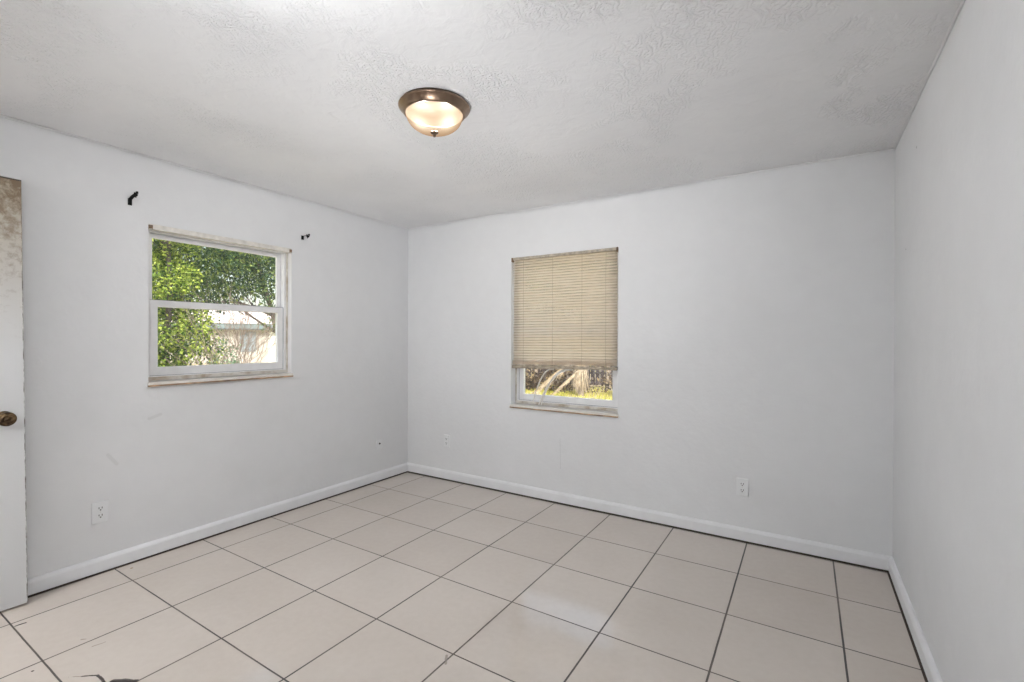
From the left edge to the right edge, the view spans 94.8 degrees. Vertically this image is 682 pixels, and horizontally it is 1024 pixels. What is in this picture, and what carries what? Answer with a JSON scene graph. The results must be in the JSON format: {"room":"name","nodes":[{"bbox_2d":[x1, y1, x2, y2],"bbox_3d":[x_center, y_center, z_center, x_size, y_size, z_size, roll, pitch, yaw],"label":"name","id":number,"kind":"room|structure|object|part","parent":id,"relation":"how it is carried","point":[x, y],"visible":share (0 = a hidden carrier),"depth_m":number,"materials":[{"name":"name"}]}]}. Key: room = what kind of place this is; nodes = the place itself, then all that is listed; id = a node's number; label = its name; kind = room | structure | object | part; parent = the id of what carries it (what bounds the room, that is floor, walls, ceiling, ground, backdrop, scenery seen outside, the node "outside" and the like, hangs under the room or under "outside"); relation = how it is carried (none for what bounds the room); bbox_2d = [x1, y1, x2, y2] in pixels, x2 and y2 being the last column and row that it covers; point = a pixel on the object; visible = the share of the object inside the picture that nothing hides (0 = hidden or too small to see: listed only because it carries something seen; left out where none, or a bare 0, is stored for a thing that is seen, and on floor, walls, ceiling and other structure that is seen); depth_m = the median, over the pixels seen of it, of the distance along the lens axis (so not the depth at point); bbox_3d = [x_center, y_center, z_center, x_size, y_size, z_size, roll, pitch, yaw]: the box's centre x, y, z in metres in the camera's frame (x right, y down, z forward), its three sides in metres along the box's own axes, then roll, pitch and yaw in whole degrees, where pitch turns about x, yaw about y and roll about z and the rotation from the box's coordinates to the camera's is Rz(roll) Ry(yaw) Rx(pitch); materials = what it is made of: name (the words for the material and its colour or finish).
{"room":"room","nodes":[
{"label":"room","id":0,"kind":"room"},
{"bbox_2d":[0,116,407,578],"bbox_3d":[-2.371,0.095,2.771,0.160,2.440,5.060,0,0,32],"label":"wall","id":1,"kind":"structure","parent":0,"point":[169,460],"depth_m":2.93,"materials":[{"name":"white paint"}]},
{"bbox_2d":[91,500,108,524],"bbox_3d":[-2.337,0.970,2.672,0.012,0.120,0.076,0,0,32],"label":"wall outlet","id":2,"kind":"object","parent":1,"relation":"attached to","point":[99,510],"visible":1,"depth_m":2.67,"materials":[{"name":"white plastic"}]},
{"bbox_2d":[97,506,103,510],"bbox_3d":[-2.335,0.950,2.671,0.004,0.027,0.035,0,0,32],"label":"receptacle","id":3,"kind":"object","parent":2,"relation":"attached to","point":[99,508],"depth_m":2.67,"materials":[{"name":"grey plastic"}]},
{"bbox_2d":[97,513,103,518],"bbox_3d":[-2.335,0.991,2.671,0.004,0.027,0.035,0,0,32],"label":"receptacle","id":4,"kind":"object","parent":2,"relation":"attached to","point":[99,515],"depth_m":2.67,"materials":[{"name":"grey plastic"}]},
{"bbox_2d":[128,191,137,205],"bbox_3d":[-2.225,-0.839,2.771,0.082,0.072,0.020,0,0,21],"label":"curtain rod bracket","id":5,"kind":"object","parent":1,"relation":"attached to","point":[135,194],"visible":1,"depth_m":2.77,"materials":[{"name":"black metal"}]},
{"bbox_2d":[0,114,407,228],"bbox_3d":[-1.999,-1.122,3.196,0.013,0.013,3.620,0,0,32],"label":"trim","id":6,"kind":"structure","parent":1,"relation":"attached to","point":[1,115],"depth_m":2.98,"materials":[{"name":"white paint"}]},
{"bbox_2d":[28,462,407,597],"bbox_3d":[-1.999,1.270,3.201,0.028,0.088,3.620,0,0,32],"label":"baseboard","id":7,"kind":"structure","parent":1,"relation":"attached to","point":[40,584],"depth_m":3.03,"materials":[{"name":"white paint"}]},
{"bbox_2d":[148,224,292,386],"bbox_3d":[-2.014,-0.219,3.297,0.154,0.994,0.950,0,0,32],"label":"window","id":8,"kind":"structure","parent":1,"relation":"in","point":[192,374],"depth_m":3.26,"materials":[{"name":"white plastic"}]},
{"bbox_3d":[-2.058,-0.448,3.323,0.021,0.462,0.880,0,0,32],"label":"sash","id":9,"kind":"part","parent":8,"relation":"part of","materials":[{"name":"white plastic"}]},
{"bbox_3d":[-2.033,-0.021,3.308,0.032,0.474,0.880,0,0,32],"label":"sash","id":10,"kind":"part","parent":8,"relation":"part of","materials":[{"name":"white plastic"}]},
{"bbox_3d":[-1.974,-0.700,3.270,0.036,0.032,0.938,0,0,32],"label":"head trim","id":11,"kind":"part","parent":8,"relation":"part of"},
{"bbox_3d":[-2.016,0.262,3.300,0.153,0.023,0.950,0,0,32],"label":"sill","id":12,"kind":"part","parent":8,"relation":"part of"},
{"bbox_2d":[376,439,381,448],"bbox_3d":[-1.242,0.967,4.420,0.017,0.090,0.070,0,0,32],"label":"cable plate","id":13,"kind":"object","parent":1,"relation":"attached to","point":[379,441],"visible":1,"depth_m":4.41,"materials":[{"name":"white plastic"}]},
{"bbox_2d":[0,472,924,681],"bbox_3d":[-0.711,1.385,1.678,4.148,0.120,5.160,0,0,32],"label":"floor","id":14,"kind":"structure","parent":0,"point":[406,577],"depth_m":2.36,"materials":[{"name":"tile"}]},
{"bbox_2d":[0,0,960,227],"bbox_3d":[-0.691,-1.240,1.684,4.828,0.250,5.800,0,0,32],"label":"ceiling","id":15,"kind":"structure","parent":0,"point":[567,100],"depth_m":2.05,"materials":[{"name":"white paint"}]},
{"bbox_2d":[398,87,469,136],"bbox_3d":[-0.367,-1.040,2.227,0.336,0.152,0.336,0,0,32],"label":"ceiling light","id":16,"kind":"object","parent":15,"relation":"attached to","point":[434,112],"visible":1,"depth_m":2.13,"materials":[{"name":"white glass"}]},
{"bbox_3d":[-0.367,-1.028,2.227,0.265,0.084,0.265,0,0,32],"label":"lamp shade","id":17,"kind":"part","parent":16,"relation":"part of","materials":[{"name":"white glass"}]},
{"bbox_2d":[408,150,894,556],"bbox_3d":[0.618,0.101,3.793,3.828,2.440,0.160,0,0,32],"label":"wall","id":18,"kind":"structure","parent":0,"point":[756,310],"depth_m":3.24,"materials":[{"name":"white paint"}]},
{"bbox_2d":[444,434,449,446],"bbox_3d":[-0.619,0.948,4.466,0.072,0.116,0.012,0,0,32],"label":"wall outlet","id":19,"kind":"object","parent":18,"relation":"attached to","point":[446,437],"visible":1,"depth_m":4.46,"materials":[{"name":"white plastic"}]},
{"bbox_2d":[510,253,617,417],"bbox_3d":[0.438,-0.069,3.894,0.968,1.297,0.180,0,0,32],"label":"window","id":20,"kind":"structure","parent":18,"relation":"in","point":[574,405],"depth_m":3.86,"materials":[{"name":"white plastic"}]},
{"bbox_3d":[0.436,0.564,3.897,0.968,0.023,0.178,0,0,32],"label":"sill","id":21,"kind":"part","parent":20,"relation":"part of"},
{"bbox_2d":[511,247,617,404],"bbox_3d":[0.408,-0.088,3.850,0.956,1.258,0.056,0,0,32],"label":"blind","id":22,"kind":"object","parent":20,"relation":"attached to","point":[541,337],"visible":0.99,"depth_m":3.83,"materials":[{"name":"metal"}]},
{"bbox_3d":[0.107,-0.245,4.045,0.004,0.890,0.041,0,0,31],"label":"ladder cord","id":23,"kind":"part","parent":22,"relation":"part of","materials":[{"name":"beige fabric"}]},
{"bbox_3d":[0.262,0.373,3.954,0.186,0.294,0.015,0,0,23],"label":"lift cord","id":24,"kind":"part","parent":22,"relation":"part of","materials":[{"name":"white fabric"}]},
{"bbox_3d":[0.353,0.383,3.892,0.247,0.313,0.016,0,0,25],"label":"lift cord","id":25,"kind":"part","parent":22,"relation":"part of","materials":[{"name":"white fabric"}]},
{"bbox_3d":[0.344,-0.243,3.897,0.005,0.890,0.041,0,0,32],"label":"ladder cord","id":26,"kind":"part","parent":22,"relation":"part of","materials":[{"name":"beige fabric"}]},
{"bbox_3d":[0.358,0.383,3.881,0.306,0.315,0.041,0,0,32],"label":"lift cord","id":27,"kind":"part","parent":22,"relation":"part of","materials":[{"name":"white fabric"}]},
{"bbox_3d":[0.407,0.218,3.859,0.944,0.039,0.032,0,0,32],"label":"rail","id":28,"kind":"part","parent":22,"relation":"part of","materials":[{"name":"beige plastic"}]},
{"bbox_3d":[0.454,0.228,3.924,0.898,0.579,0.032,0,0,32],"label":"sash","id":29,"kind":"part","parent":20,"relation":"part of","materials":[{"name":"white plastic"}]},
{"bbox_3d":[0.473,-0.353,3.948,0.898,0.666,0.021,0,0,32],"label":"sash","id":30,"kind":"part","parent":20,"relation":"part of","materials":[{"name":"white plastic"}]},
{"bbox_2d":[408,463,890,572],"bbox_3d":[0.564,1.277,3.718,3.828,0.088,0.028,0,0,32],"label":"baseboard","id":31,"kind":"structure","parent":18,"relation":"attached to","point":[859,558],"depth_m":3.32,"materials":[{"name":"white paint"}]},
{"bbox_2d":[408,148,894,229],"bbox_3d":[0.578,-1.115,3.717,3.828,0.014,0.013,0,0,32],"label":"trim","id":32,"kind":"structure","parent":18,"relation":"attached to","point":[891,148],"depth_m":3.30,"materials":[{"name":"white paint"}]},
{"bbox_2d":[736,478,748,496],"bbox_3d":[1.529,0.970,3.125,0.072,0.116,0.012,0,0,32],"label":"wall outlet","id":33,"kind":"object","parent":18,"relation":"attached to","point":[741,483],"visible":1,"depth_m":3.12,"materials":[{"name":"white plastic"}]},
{"bbox_2d":[893,0,1023,681],"bbox_3d":[1.319,0.115,1.151,0.160,2.440,3.900,0,0,32],"label":"wall","id":34,"kind":"structure","parent":0,"point":[958,419],"depth_m":1.49,"materials":[{"name":"white paint"}]},
{"bbox_2d":[887,556,942,681],"bbox_3d":[1.225,1.290,1.188,0.028,0.088,3.620,0,0,32],"label":"baseboard","id":35,"kind":"structure","parent":34,"relation":"attached to","point":[928,667],"depth_m":2.09,"materials":[{"name":"white paint"}]},
{"bbox_2d":[894,0,964,148],"bbox_3d":[1.242,-1.102,1.173,0.013,0.014,3.620,0,0,32],"label":"trim","id":36,"kind":"structure","parent":34,"relation":"attached to","point":[952,23],"depth_m":1.84,"materials":[{"name":"white paint"}]},
{"bbox_3d":[-1.373,0.107,0.604,3.828,2.440,0.120,0,0,32],"label":"wall","id":37,"kind":"structure","parent":0,"visible":0},
{"bbox_3d":[-2.554,0.230,1.350,0.885,2.180,0.135,0,0,32],"label":"doorway","id":38,"kind":"structure","parent":37,"relation":"in","visible":0},
{"bbox_2d":[0,176,27,610],"bbox_3d":[-2.628,0.256,1.975,0.110,2.102,0.861,0,0,32],"label":"door","id":39,"kind":"structure","parent":38,"relation":"attached to","point":[13,512],"depth_m":2.30,"materials":[{"name":"paint"}]},
{"bbox_3d":[-2.430,0.373,2.260,0.074,0.068,0.068,0,0,32],"label":"knob","id":40,"kind":"part","parent":39,"relation":"part of","materials":[{"name":"brown metal"}]},
{"label":"outside","id":41,"kind":"structure","parent":0,"visible":0},
{"bbox_2d":[187,362,612,399],"bbox_3d":[-1.862,1.548,31.774,110.000,0.200,75.000,0,0,32],"label":"ground","id":42,"kind":"structure","parent":41,"point":[594,386],"depth_m":14.25,"materials":[{"name":"green plant"}]},
{"bbox_2d":[152,238,227,366],"bbox_3d":[-6.930,-1.008,9.021,2.791,5.258,3.912,0,0,5],"label":"leafy tree","id":43,"kind":"object","parent":42,"relation":"on","point":[164,254],"visible":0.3,"depth_m":9.09,"materials":[{"name":"green plant"}]},
{"bbox_2d":[152,243,263,364],"bbox_3d":[-11.170,-2.255,16.010,6.447,7.539,5.355,0,0,0],"label":"tree","id":44,"kind":"object","parent":42,"relation":"on","point":[181,293],"visible":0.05,"depth_m":15.73,"materials":[{"name":"green plant"}]},
{"bbox_2d":[158,282,274,365],"bbox_3d":[-5.445,0.218,9.641,2.451,2.628,2.880,0,0,-11],"label":"bare shrub","id":45,"kind":"object","parent":42,"relation":"on","point":[250,337],"visible":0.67,"depth_m":8.96,"materials":[{"name":"brown plant"}]},
{"bbox_2d":[159,309,274,363],"bbox_3d":[-18.248,-0.482,33.114,13.200,3.770,7.200,0,0,-29],"label":"house","id":46,"kind":"structure","parent":42,"relation":"on","point":[267,358],"depth_m":30.33,"materials":[{"name":"beige paint"}]},
{"bbox_3d":[-15.655,0.376,31.100,0.800,2.050,0.040,0,0,-29],"label":"door","id":47,"kind":"part","parent":46,"relation":"part of","materials":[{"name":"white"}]},
{"bbox_2d":[165,242,274,333],"bbox_3d":[-6.666,-1.017,11.461,3.349,5.180,4.020,0,0,-25],"label":"spreading tree","id":48,"kind":"object","parent":42,"relation":"on","point":[234,262],"visible":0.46,"depth_m":11.30,"materials":[{"name":"green plant"}]},
{"bbox_2d":[207,336,240,364],"bbox_3d":[-5.965,0.669,9.542,0.928,1.568,0.834,0,0,-27],"label":"shrub","id":49,"kind":"object","parent":42,"relation":"on","point":[231,354],"visible":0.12,"depth_m":9.48,"materials":[{"name":"green plant"}]},
{"bbox_2d":[182,280,274,364],"bbox_3d":[-5.545,0.085,9.895,2.324,2.889,2.398,0,0,-40],"label":"bare shrub","id":50,"kind":"object","parent":42,"relation":"on","point":[230,314],"visible":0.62,"depth_m":9.52,"materials":[{"name":"brown plant"}]},
{"bbox_2d":[218,255,274,318],"bbox_3d":[-8.175,-2.386,17.779,4.674,7.786,4.786,0,0,32],"label":"tree","id":51,"kind":"object","parent":42,"relation":"on","point":[270,273],"visible":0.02,"depth_m":17.87,"materials":[{"name":"green plant"}]},
{"bbox_2d":[526,267,537,388],"bbox_3d":[0.783,-1.105,14.736,2.840,5.315,2.269,0,0,4],"label":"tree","id":52,"kind":"object","parent":42,"relation":"on","point":[535,370],"visible":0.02,"depth_m":14.67,"materials":[{"name":"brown plant"}]},
{"bbox_2d":[526,267,553,388],"bbox_3d":[0.998,-0.812,14.560,2.059,4.727,2.204,0,0,-1],"label":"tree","id":53,"kind":"object","parent":42,"relation":"on","point":[545,375],"visible":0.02,"depth_m":14.38,"materials":[{"name":"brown plant"}]},
{"bbox_2d":[532,362,570,393],"bbox_3d":[0.857,1.090,11.906,1.501,1.124,0.302,0,0,-27],"label":"frond","id":54,"kind":"object","parent":42,"relation":"on","point":[542,385],"visible":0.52,"depth_m":11.89,"materials":[{"name":"plant"}]},
{"bbox_2d":[533,263,588,389],"bbox_3d":[1.385,-0.816,14.240,2.243,4.738,2.238,0,0,-35],"label":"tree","id":55,"kind":"object","parent":42,"relation":"on","point":[568,376],"visible":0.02,"depth_m":14.13,"materials":[{"name":"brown plant"}]},
{"bbox_2d":[551,371,577,395],"bbox_3d":[1.256,1.173,12.093,1.194,0.788,0.147,0,0,-40],"label":"frond","id":56,"kind":"object","parent":42,"relation":"on","point":[573,375],"visible":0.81,"depth_m":12.15,"materials":[{"name":"plant"}]},
{"bbox_2d":[525,384,611,399],"bbox_3d":[1.221,1.479,12.163,7.071,0.120,6.055,0,0,32],"label":"grass","id":57,"kind":"structure","parent":42,"relation":"on","point":[569,393],"depth_m":13.31,"materials":[{"name":"green plant"}]},
{"bbox_2d":[525,365,612,394],"bbox_3d":[1.889,1.246,13.958,4.730,1.312,1.592,0,0,32],"label":"dry brush","id":58,"kind":"object","parent":42,"relation":"on","point":[530,384],"visible":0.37,"depth_m":14.15,"materials":[{"name":"brown plant"}]},
{"bbox_2d":[525,345,612,384],"bbox_3d":[2.771,0.647,16.527,16.502,1.799,0.116,0,0,18],"label":"fence","id":59,"kind":"object","parent":42,"relation":"on","point":[601,373],"visible":0.02,"depth_m":16.46,"materials":[{"name":"wood"}]},
{"bbox_2d":[571,369,589,395],"bbox_3d":[1.919,0.788,13.198,0.649,1.506,0.666,0,0,32],"label":"trunk","id":60,"kind":"object","parent":42,"relation":"on","point":[580,380],"visible":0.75,"depth_m":13.04,"materials":[{"name":"beige plant"}]},
{"bbox_2d":[573,264,602,389],"bbox_3d":[2.257,-0.659,14.502,2.380,4.441,2.414,0,0,13],"label":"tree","id":61,"kind":"object","parent":42,"relation":"on","point":[589,264],"visible":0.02,"depth_m":14.48,"materials":[{"name":"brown plant"}]},
{"bbox_2d":[580,259,614,389],"bbox_3d":[2.863,-0.976,14.470,2.324,5.077,2.282,0,0,-6],"label":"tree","id":62,"kind":"object","parent":42,"relation":"on","point":[607,377],"visible":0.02,"depth_m":14.42,"materials":[{"name":"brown plant"}]}
]}

